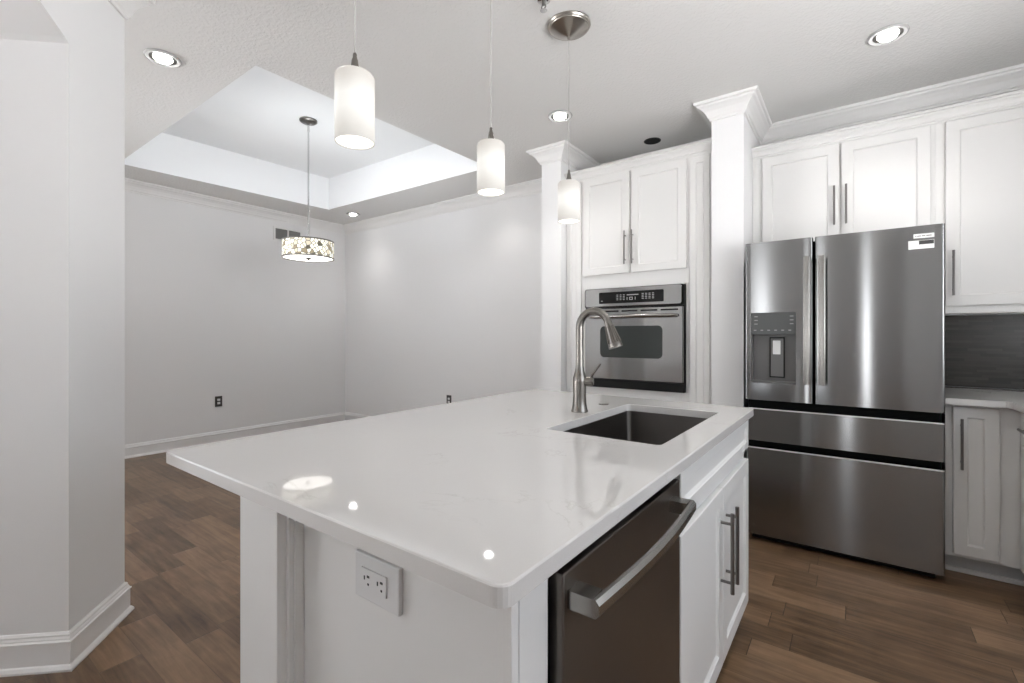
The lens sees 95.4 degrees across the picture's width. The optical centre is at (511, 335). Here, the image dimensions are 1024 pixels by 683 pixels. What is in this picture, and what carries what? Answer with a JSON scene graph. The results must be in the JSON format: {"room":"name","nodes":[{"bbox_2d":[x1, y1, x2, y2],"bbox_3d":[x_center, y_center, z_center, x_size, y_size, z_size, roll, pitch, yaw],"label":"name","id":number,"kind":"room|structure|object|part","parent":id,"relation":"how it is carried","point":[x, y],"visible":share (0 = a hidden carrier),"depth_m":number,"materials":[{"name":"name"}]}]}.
{"room":"kitchen","nodes":[
{"label":"kitchen","id":0,"kind":"room"},
{"bbox_2d":[0,0,124,635],"bbox_3d":[-1.674,-0.163,1.098,0.338,2.785,1.984,0,0,-13],"label":"wall","id":1,"kind":"structure","parent":0,"point":[62,62],"depth_m":1.72,"materials":[{"name":"white paint"}]},
{"bbox_2d":[0,582,133,676],"bbox_3d":[-1.837,1.163,1.879,0.367,0.135,0.437,0,0,-12],"label":"baseboard","id":2,"kind":"structure","parent":1,"relation":"attached to","point":[62,651],"depth_m":1.71,"materials":[{"name":"white paint"}]},
{"bbox_2d":[108,0,155,20],"bbox_3d":[-1.685,-1.479,1.144,0.511,0.151,2.080,0,0,-13],"label":"trim","id":3,"kind":"structure","parent":1,"relation":"attached to","point":[126,9],"depth_m":2.06,"materials":[{"name":"white paint"}]},
{"bbox_2d":[125,191,344,444],"bbox_3d":[-5.380,-0.163,2.692,0.100,2.785,9.970,0,0,36],"label":"wall","id":4,"kind":"structure","parent":0,"point":[214,307],"depth_m":5.37,"materials":[{"name":"white paint"}]},
{"bbox_2d":[215,396,221,406],"bbox_3d":[-3.364,0.756,5.345,0.008,0.120,0.074,0,0,36],"label":"wall outlet","id":5,"kind":"object","parent":4,"relation":"attached to","point":[218,399],"visible":1,"depth_m":5.34,"materials":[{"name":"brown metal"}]},
{"bbox_2d":[125,412,368,458],"bbox_3d":[-3.755,1.163,1.498,3.934,0.135,9.970,0,0,36],"label":"baseboard","id":6,"kind":"structure","parent":4,"relation":"attached to","point":[163,445],"depth_m":5.41,"materials":[{"name":"white paint"}]},
{"bbox_2d":[273,226,301,240],"bbox_3d":[-2.882,-1.288,6.000,0.012,0.175,0.380,0,0,36],"label":"air vent","id":7,"kind":"object","parent":4,"relation":"in","point":[279,233],"visible":0.6,"depth_m":5.94,"materials":[{"name":"white plastic"}]},
{"bbox_2d":[276,228,286,238],"bbox_3d":[-2.935,-1.288,5.929,0.008,0.133,0.154,0,0,36],"label":"grille","id":8,"kind":"object","parent":7,"relation":"attached to","point":[280,232],"depth_m":5.93,"materials":[{"name":"grey metal"}]},
{"bbox_2d":[289,231,300,235],"bbox_3d":[-2.832,-1.288,6.070,0.008,0.133,0.158,0,0,36],"label":"grille","id":9,"kind":"object","parent":7,"relation":"attached to","point":[291,233],"depth_m":6.07,"materials":[{"name":"grey metal"}]},
{"bbox_2d":[125,63,1023,234],"bbox_3d":[-2.447,-1.499,0.537,7.180,0.112,9.970,0,0,36],"label":"trim","id":10,"kind":"structure","parent":4,"relation":"attached to","point":[749,101],"depth_m":3.35,"materials":[{"name":"white paint"}]},
{"bbox_2d":[0,452,1023,682],"bbox_3d":[-2.447,1.270,0.537,7.380,0.080,10.170,0,0,36],"label":"floor","id":11,"kind":"structure","parent":0,"point":[809,616],"depth_m":2.07,"materials":[{"name":"brown wood"}]},
{"bbox_2d":[240,496,547,682],"bbox_3d":[0.188,0.788,1.522,0.739,0.884,1.705,0,0,36],"label":"base cabinet","id":12,"kind":"object","parent":11,"relation":"on","point":[303,619],"visible":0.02,"depth_m":0.89,"materials":[{"name":"white paint"}]},
{"bbox_3d":[-0.455,0.788,0.978,0.016,0.884,0.030,0,0,36],"label":"corner molding","id":13,"kind":"part","parent":12,"relation":"part of","materials":[{"name":"white paint"}]},
{"bbox_2d":[356,549,402,616],"bbox_3d":[-0.240,0.439,0.831,0.122,0.082,0.014,0,0,36],"label":"power outlet","id":14,"kind":"object","parent":12,"relation":"attached to","point":[379,581],"visible":0.98,"depth_m":0.82,"materials":[{"name":"grey plastic"}]},
{"bbox_2d":[361,566,386,598],"bbox_3d":[-0.246,0.439,0.831,0.070,0.036,0.004,0,0,36],"label":"receptacle","id":15,"kind":"object","parent":14,"relation":"attached to","point":[373,578],"depth_m":0.83,"materials":[{"name":"grey plastic"}]},
{"bbox_2d":[166,389,753,608],"bbox_3d":[0.061,0.331,1.673,1.183,0.030,1.845,0,0,36],"label":"countertop","id":16,"kind":"structure","parent":12,"relation":"on","point":[484,499],"depth_m":1.06,"materials":[{"name":"white stone"}]},
{"bbox_2d":[571,307,622,412],"bbox_3d":[0.344,0.100,1.898,0.213,0.430,0.069,0,0,29],"label":"faucet","id":17,"kind":"object","parent":16,"relation":"on","point":[580,380],"visible":1,"depth_m":1.91,"materials":[{"name":"silver metal"}]},
{"bbox_3d":[0.322,0.160,1.917,0.089,0.093,0.038,0,0,22],"label":"handle","id":18,"kind":"part","parent":17,"relation":"part of","materials":[{"name":"silver metal"}]},
{"bbox_3d":[0.334,0.001,1.906,0.151,0.231,0.031,0,0,27],"label":"spout","id":19,"kind":"part","parent":17,"relation":"part of","materials":[{"name":"silver metal"}]},
{"bbox_2d":[563,411,707,444],"bbox_3d":[0.479,0.457,1.747,0.428,0.222,0.750,0,0,36],"label":"sink","id":20,"kind":"object","parent":16,"relation":"in","point":[634,426],"visible":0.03,"depth_m":2.06,"materials":[{"name":"silver metal"}]},
{"bbox_2d":[548,479,695,682],"bbox_3d":[0.021,0.794,1.121,0.707,0.872,0.604,0,0,36],"label":"dishwasher","id":21,"kind":"object","parent":11,"relation":"on","point":[613,608],"visible":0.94,"depth_m":0.89,"materials":[{"name":"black metal"}]},
{"bbox_3d":[0.270,0.411,0.919,0.068,0.028,0.529,0,0,36],"label":"handle","id":22,"kind":"part","parent":21,"relation":"part of","materials":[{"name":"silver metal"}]},
{"bbox_2d":[564,139,711,403],"bbox_3d":[1.073,-0.056,3.759,1.166,2.572,0.606,0,0,36],"label":"tall cabinet","id":23,"kind":"object","parent":11,"relation":"on","point":[646,220],"visible":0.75,"depth_m":3.46,"materials":[{"name":"white paint"}]},
{"bbox_3d":[0.513,-0.013,3.858,0.136,2.485,0.012,0,0,36],"label":"filler panel","id":24,"kind":"part","parent":23,"relation":"part of","materials":[{"name":"white paint"}]},
{"bbox_3d":[0.742,-0.871,3.685,0.394,0.778,0.020,0,0,36],"label":"door","id":25,"kind":"part","parent":23,"relation":"part of","materials":[{"name":"white paint"}]},
{"bbox_3d":[0.861,-0.672,3.563,0.012,0.255,0.038,0,0,36],"label":"handle","id":26,"kind":"part","parent":23,"relation":"part of","materials":[{"name":"silver metal"}]},
{"bbox_3d":[0.909,-0.672,3.527,0.012,0.255,0.038,0,0,36],"label":"handle","id":27,"kind":"part","parent":23,"relation":"part of","materials":[{"name":"silver metal"}]},
{"bbox_2d":[585,284,685,392],"bbox_3d":[1.034,0.019,3.712,0.787,0.778,0.593,0,0,36],"label":"wall oven","id":28,"kind":"object","parent":23,"relation":"in","point":[649,321],"visible":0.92,"depth_m":3.47,"materials":[{"name":"silver metal"}]},
{"bbox_3d":[0.882,-0.146,3.495,0.702,0.025,0.065,0,0,36],"label":"handle","id":29,"kind":"part","parent":28,"relation":"part of","materials":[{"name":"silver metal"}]},
{"bbox_3d":[0.904,-0.295,3.535,0.763,0.141,0.030,0,0,36],"label":"control panel","id":30,"kind":"part","parent":28,"relation":"part of","materials":[{"name":"silver metal"}]},
{"bbox_3d":[0.906,0.064,3.534,0.771,0.548,0.027,0,0,36],"label":"door","id":31,"kind":"part","parent":28,"relation":"part of","materials":[{"name":"silver metal"}]},
{"bbox_3d":[0.910,0.376,3.538,0.781,0.064,0.018,0,0,36],"label":"vent trim","id":32,"kind":"part","parent":28,"relation":"part of","materials":[{"name":"black plastic"}]},
{"bbox_3d":[0.921,-1.306,3.552,1.166,0.072,0.064,0,0,36],"label":"crown","id":33,"kind":"part","parent":23,"relation":"part of","materials":[{"name":"white paint"}]},
{"bbox_3d":[1.078,-0.871,3.438,0.406,0.778,0.020,0,0,36],"label":"door","id":34,"kind":"part","parent":23,"relation":"part of","materials":[{"name":"white paint"}]},
{"bbox_3d":[1.317,-0.013,3.268,0.134,2.485,0.012,0,0,36],"label":"filler panel","id":35,"kind":"part","parent":23,"relation":"part of","materials":[{"name":"white paint"}]},
{"bbox_2d":[674,420,747,682],"bbox_3d":[0.474,0.788,1.768,0.692,0.884,0.969,0,0,36],"label":"base cabinet","id":36,"kind":"object","parent":11,"relation":"on","point":[713,545],"visible":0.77,"depth_m":1.51,"materials":[{"name":"white paint"}]},
{"bbox_3d":[0.570,0.821,1.401,0.020,0.602,0.479,0,0,36],"label":"door","id":37,"kind":"part","parent":36,"relation":"part of","materials":[{"name":"white paint"}]},
{"bbox_3d":[0.710,0.413,1.592,0.020,0.119,0.952,0,0,36],"label":"drawer","id":38,"kind":"part","parent":36,"relation":"part of","materials":[{"name":"white paint"}]},
{"bbox_3d":[0.717,0.723,1.548,0.042,0.265,0.013,0,0,36],"label":"handle","id":39,"kind":"part","parent":36,"relation":"part of","materials":[{"name":"silver metal"}]},
{"bbox_3d":[0.853,0.821,1.787,0.020,0.602,0.468,0,0,36],"label":"door","id":40,"kind":"part","parent":36,"relation":"part of","materials":[{"name":"white paint"}]},
{"bbox_3d":[0.763,0.723,1.611,0.042,0.265,0.013,0,0,36],"label":"handle","id":41,"kind":"part","parent":36,"relation":"part of","materials":[{"name":"silver metal"}]},
{"bbox_2d":[745,223,944,577],"bbox_3d":[1.999,0.338,2.867,0.897,1.785,0.872,0,0,36],"label":"refrigerator","id":42,"kind":"object","parent":11,"relation":"on","point":[845,333],"visible":0.96,"depth_m":2.54,"materials":[{"name":"silver metal"}]},
{"bbox_3d":[1.559,-0.070,2.774,0.231,0.129,0.073,0,0,36],"label":"dispenser panel","id":43,"kind":"part","parent":42,"relation":"part of","materials":[{"name":"grey plastic"}]},
{"bbox_3d":[1.578,-0.085,2.759,0.346,0.940,0.075,0,0,36],"label":"door","id":44,"kind":"part","parent":42,"relation":"part of","materials":[{"name":"silver metal"}]},
{"bbox_3d":[1.656,-0.084,2.617,0.033,0.717,0.063,0,0,36],"label":"handle","id":45,"kind":"part","parent":42,"relation":"part of","materials":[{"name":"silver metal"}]},
{"bbox_3d":[1.713,-0.084,2.575,0.035,0.717,0.063,0,0,36],"label":"handle","id":46,"kind":"part","parent":42,"relation":"part of","materials":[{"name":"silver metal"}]},
{"bbox_3d":[1.803,0.931,2.593,0.889,0.518,0.075,0,0,36],"label":"drawer","id":47,"kind":"part","parent":42,"relation":"part of","materials":[{"name":"silver metal"}]},
{"bbox_3d":[1.803,0.533,2.593,0.889,0.190,0.075,0,0,36],"label":"drawer","id":48,"kind":"part","parent":42,"relation":"part of","materials":[{"name":"silver metal"}]},
{"bbox_3d":[1.943,-0.085,2.490,0.541,0.940,0.075,0,0,36],"label":"door","id":49,"kind":"part","parent":42,"relation":"part of","materials":[{"name":"silver metal"}]},
{"bbox_2d":[942,404,1023,585],"bbox_3d":[2.563,0.788,2.562,0.339,0.883,0.743,0,0,36],"label":"base cabinet","id":50,"kind":"object","parent":11,"relation":"on","point":[982,465],"visible":0.7,"depth_m":2.32,"materials":[{"name":"white paint"}]},
{"bbox_3d":[2.263,0.546,2.345,0.012,0.255,0.038,0,0,36],"label":"handle","id":51,"kind":"part","parent":50,"relation":"part of","materials":[{"name":"silver metal"}]},
{"bbox_3d":[2.325,0.737,2.337,0.168,0.750,0.020,0,0,36],"label":"door","id":52,"kind":"part","parent":50,"relation":"part of","materials":[{"name":"white paint"}]},
{"bbox_3d":[2.417,1.219,2.363,0.339,0.022,0.020,0,0,36],"label":"shoe molding","id":53,"kind":"part","parent":50,"relation":"part of","materials":[{"name":"white paint"}]},
{"bbox_2d":[1017,413,1023,573],"bbox_3d":[2.704,0.788,2.080,0.699,0.883,1.354,0,0,36],"label":"base cabinet","id":54,"kind":"object","parent":11,"relation":"on","point":[1021,430],"visible":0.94,"depth_m":2.18,"materials":[{"name":"white paint"}]},
{"bbox_2d":[945,386,1023,413],"bbox_3d":[2.607,0.331,2.139,0.926,0.030,1.374,0,0,36],"label":"countertop","id":55,"kind":"structure","parent":54,"relation":"on","point":[971,396],"depth_m":2.38,"materials":[{"name":"white stone"}]},
{"bbox_3d":[2.238,0.438,1.961,0.018,0.145,0.590,0,0,36],"label":"drawer","id":56,"kind":"part","parent":54,"relation":"part of","materials":[{"name":"white paint"}]},
{"bbox_3d":[2.238,0.817,1.961,0.018,0.590,0.590,0,0,36],"label":"door","id":57,"kind":"part","parent":54,"relation":"part of","materials":[{"name":"white paint"}]},
{"bbox_2d":[542,160,577,391],"bbox_3d":[0.517,-0.163,4.149,0.188,2.785,0.640,0,0,36],"label":"column","id":58,"kind":"structure","parent":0,"point":[554,234],"depth_m":3.88,"materials":[{"name":"white paint"}]},
{"bbox_2d":[125,0,1023,224],"bbox_3d":[-2.447,-1.812,0.537,7.380,0.515,10.170,0,0,36],"label":"ceiling","id":59,"kind":"structure","parent":0,"point":[639,70],"depth_m":2.80,"materials":[{"name":"white paint"}]},
{"bbox_2d":[143,48,181,67],"bbox_3d":[-1.951,-1.543,2.605,0.173,0.024,0.173,0,0,36],"label":"recessed light","id":60,"kind":"object","parent":59,"relation":"in","point":[158,56],"visible":1,"depth_m":2.59,"materials":[{"name":"grey metal"}]},
{"bbox_3d":[-1.951,-1.543,2.605,0.088,0.024,0.088,0,0,36],"label":"bulb","id":61,"kind":"part","parent":60,"relation":"part of","materials":[{"name":"white glass"}]},
{"bbox_2d":[281,116,333,262],"bbox_3d":[-1.835,-1.307,4.201,0.438,1.264,0.438,0,0,36],"label":"drum chandelier","id":62,"kind":"object","parent":59,"relation":"hanging from","point":[294,248],"visible":1,"depth_m":4.07,"materials":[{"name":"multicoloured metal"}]},
{"bbox_3d":[-1.835,-0.770,4.201,0.430,0.150,0.430,0,0,36],"label":"lamp shade","id":63,"kind":"part","parent":62,"relation":"part of","materials":[{"name":"white glass"}]},
{"bbox_2d":[283,255,332,261],"bbox_3d":[-1.835,-0.702,4.201,0.414,0.006,0.414,0,0,36],"label":"diffuser","id":64,"kind":"object","parent":62,"relation":"attached to","point":[300,258],"depth_m":4.20,"materials":[{"name":"white"}]},
{"bbox_3d":[-1.835,-1.282,4.201,0.015,1.135,0.015,0,0,36],"label":"rod","id":65,"kind":"part","parent":62,"relation":"part of","materials":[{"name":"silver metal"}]},
{"bbox_2d":[346,212,359,215],"bbox_3d":[-2.032,-1.543,5.959,0.173,0.024,0.173,0,0,36],"label":"recessed light","id":66,"kind":"object","parent":59,"relation":"in","point":[347,213],"visible":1,"depth_m":5.92,"materials":[{"name":"white metal"}]},
{"bbox_2d":[334,0,374,149],"bbox_3d":[-0.455,-1.056,1.349,0.216,0.996,0.216,0,0,36],"label":"pendant light","id":67,"kind":"object","parent":59,"relation":"hanging from","point":[354,85],"visible":1,"depth_m":1.30,"materials":[{"name":"white glass"}]},
{"bbox_3d":[-0.455,-0.657,1.349,0.111,0.198,0.111,0,0,36],"label":"lamp shade","id":68,"kind":"part","parent":67,"relation":"part of","materials":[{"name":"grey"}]},
{"bbox_3d":[-0.455,-1.147,1.349,0.004,0.671,0.004,0,0,14],"label":"cord","id":69,"kind":"part","parent":67,"relation":"part of","materials":[{"name":"grey plastic"}]},
{"bbox_2d":[477,0,504,196],"bbox_3d":[-0.084,-1.061,1.854,0.216,0.986,0.216,0,0,36],"label":"pendant light","id":70,"kind":"object","parent":59,"relation":"hanging from","point":[490,151],"visible":1,"depth_m":1.81,"materials":[{"name":"white glass"}]},
{"bbox_3d":[-0.084,-1.147,1.854,0.004,0.671,0.004,0,0,14],"label":"cord","id":71,"kind":"part","parent":70,"relation":"part of","materials":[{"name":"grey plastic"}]},
{"bbox_3d":[-0.084,-0.667,1.854,0.111,0.198,0.111,0,0,36],"label":"lamp shade","id":72,"kind":"part","parent":70,"relation":"part of","materials":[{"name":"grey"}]},
{"bbox_2d":[537,0,549,12],"bbox_3d":[0.147,-1.529,2.160,0.060,0.050,0.060,0,0,36],"label":"sprinkler","id":73,"kind":"object","parent":59,"relation":"attached to","point":[540,2],"visible":1,"depth_m":2.16,"materials":[{"name":"silver metal"}]},
{"bbox_2d":[548,110,571,121],"bbox_3d":[0.340,-1.543,3.293,0.173,0.024,0.173,0,0,36],"label":"recessed light","id":74,"kind":"object","parent":59,"relation":"in","point":[557,115],"visible":1,"depth_m":3.27,"materials":[{"name":"white metal"}]},
{"bbox_3d":[0.340,-1.543,3.293,0.088,0.024,0.088,0,0,36],"label":"bulb","id":75,"kind":"part","parent":74,"relation":"part of","materials":[{"name":"white glass"}]},
{"bbox_2d":[547,10,590,223],"bbox_3d":[0.285,-1.063,2.336,0.216,0.984,0.216,0,0,36],"label":"pendant light","id":76,"kind":"object","parent":59,"relation":"hanging from","point":[570,25],"visible":1,"depth_m":2.29,"materials":[{"name":"silver metal"}]},
{"bbox_3d":[0.285,-0.670,2.336,0.111,0.198,0.111,0,0,36],"label":"lamp shade","id":77,"kind":"part","parent":76,"relation":"part of","materials":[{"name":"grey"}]},
{"bbox_2d":[644,137,660,144],"bbox_3d":[1.121,-1.553,3.724,0.132,0.004,0.132,0,0,36],"label":"speaker opening","id":78,"kind":"object","parent":59,"relation":"attached to","point":[654,140],"visible":1,"depth_m":3.72,"materials":[{"name":"black plastic"}]},
{"bbox_2d":[867,23,909,45],"bbox_3d":[1.939,-1.543,2.404,0.173,0.024,0.173,0,0,36],"label":"recessed light","id":79,"kind":"object","parent":59,"relation":"in","point":[888,34],"visible":1,"depth_m":2.39,"materials":[{"name":"white metal"}]},
{"bbox_3d":[1.939,-1.543,2.404,0.088,0.024,0.088,0,0,36],"label":"bulb","id":80,"kind":"part","parent":79,"relation":"part of","materials":[{"name":"white glass"}]},
{"bbox_2d":[345,89,1023,415],"bbox_3d":[0.534,-0.163,4.596,7.380,2.785,0.100,0,0,36],"label":"wall","id":81,"kind":"structure","parent":0,"point":[437,307],"depth_m":5.50,"materials":[{"name":"white paint"}]},
{"bbox_2d":[447,395,450,402],"bbox_3d":[-0.740,0.760,5.463,0.074,0.120,0.008,0,0,36],"label":"wall outlet","id":82,"kind":"object","parent":81,"relation":"attached to","point":[448,396],"visible":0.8,"depth_m":5.46,"materials":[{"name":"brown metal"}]},
{"bbox_2d":[751,109,935,242],"bbox_3d":[2.155,-0.936,3.101,0.956,0.732,0.386,0,0,36],"label":"upper cabinet","id":83,"kind":"object","parent":81,"relation":"attached to","point":[878,175],"visible":0.89,"depth_m":2.94,"materials":[{"name":"white paint"}]},
{"bbox_3d":[1.910,-0.902,3.100,0.436,0.640,0.020,0,0,36],"label":"door","id":84,"kind":"part","parent":83,"relation":"part of","materials":[{"name":"white paint"}]},
{"bbox_3d":[2.048,-0.826,2.963,0.012,0.248,0.038,0,0,36],"label":"handle","id":85,"kind":"part","parent":83,"relation":"part of","materials":[{"name":"silver metal"}]},
{"bbox_3d":[2.068,-1.266,2.982,0.956,0.072,0.064,0,0,36],"label":"crown","id":86,"kind":"part","parent":83,"relation":"part of","materials":[{"name":"white paint"}]},
{"bbox_3d":[2.098,-0.826,2.927,0.012,0.248,0.038,0,0,36],"label":"handle","id":87,"kind":"part","parent":83,"relation":"part of","materials":[{"name":"silver metal"}]},
{"bbox_3d":[2.266,-0.902,2.839,0.423,0.640,0.020,0,0,36],"label":"door","id":88,"kind":"part","parent":83,"relation":"part of","materials":[{"name":"white paint"}]},
{"bbox_2d":[935,90,1023,313],"bbox_3d":[2.911,-0.714,2.546,0.918,1.177,0.386,0,0,36],"label":"upper cabinet","id":89,"kind":"object","parent":81,"relation":"attached to","point":[979,144],"visible":0.75,"depth_m":2.58,"materials":[{"name":"white paint"}]},
{"bbox_3d":[2.496,-0.354,2.635,0.012,0.256,0.038,0,0,36],"label":"handle","id":90,"kind":"part","parent":89,"relation":"part of","materials":[{"name":"silver metal"}]},
{"bbox_3d":[2.824,-1.266,2.428,0.918,0.072,0.064,0,0,36],"label":"crown","id":91,"kind":"part","parent":89,"relation":"part of","materials":[{"name":"white paint"}]},
{"bbox_3d":[2.833,-0.144,2.440,0.918,0.039,0.032,0,0,36],"label":"light rail","id":92,"kind":"part","parent":89,"relation":"part of","materials":[{"name":"white paint"}]},
{"bbox_2d":[945,314,1023,389],"bbox_3d":[3.016,0.096,2.702,0.932,0.439,0.014,0,0,36],"label":"backsplash","id":93,"kind":"structure","parent":81,"relation":"attached to","point":[983,351],"depth_m":2.81,"materials":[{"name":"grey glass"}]},
{"bbox_2d":[712,113,759,457],"bbox_3d":[1.615,-0.163,3.342,0.197,2.785,0.640,0,0,36],"label":"wall","id":94,"kind":"structure","parent":0,"point":[733,138],"depth_m":3.09,"materials":[{"name":"white paint"}]}
]}

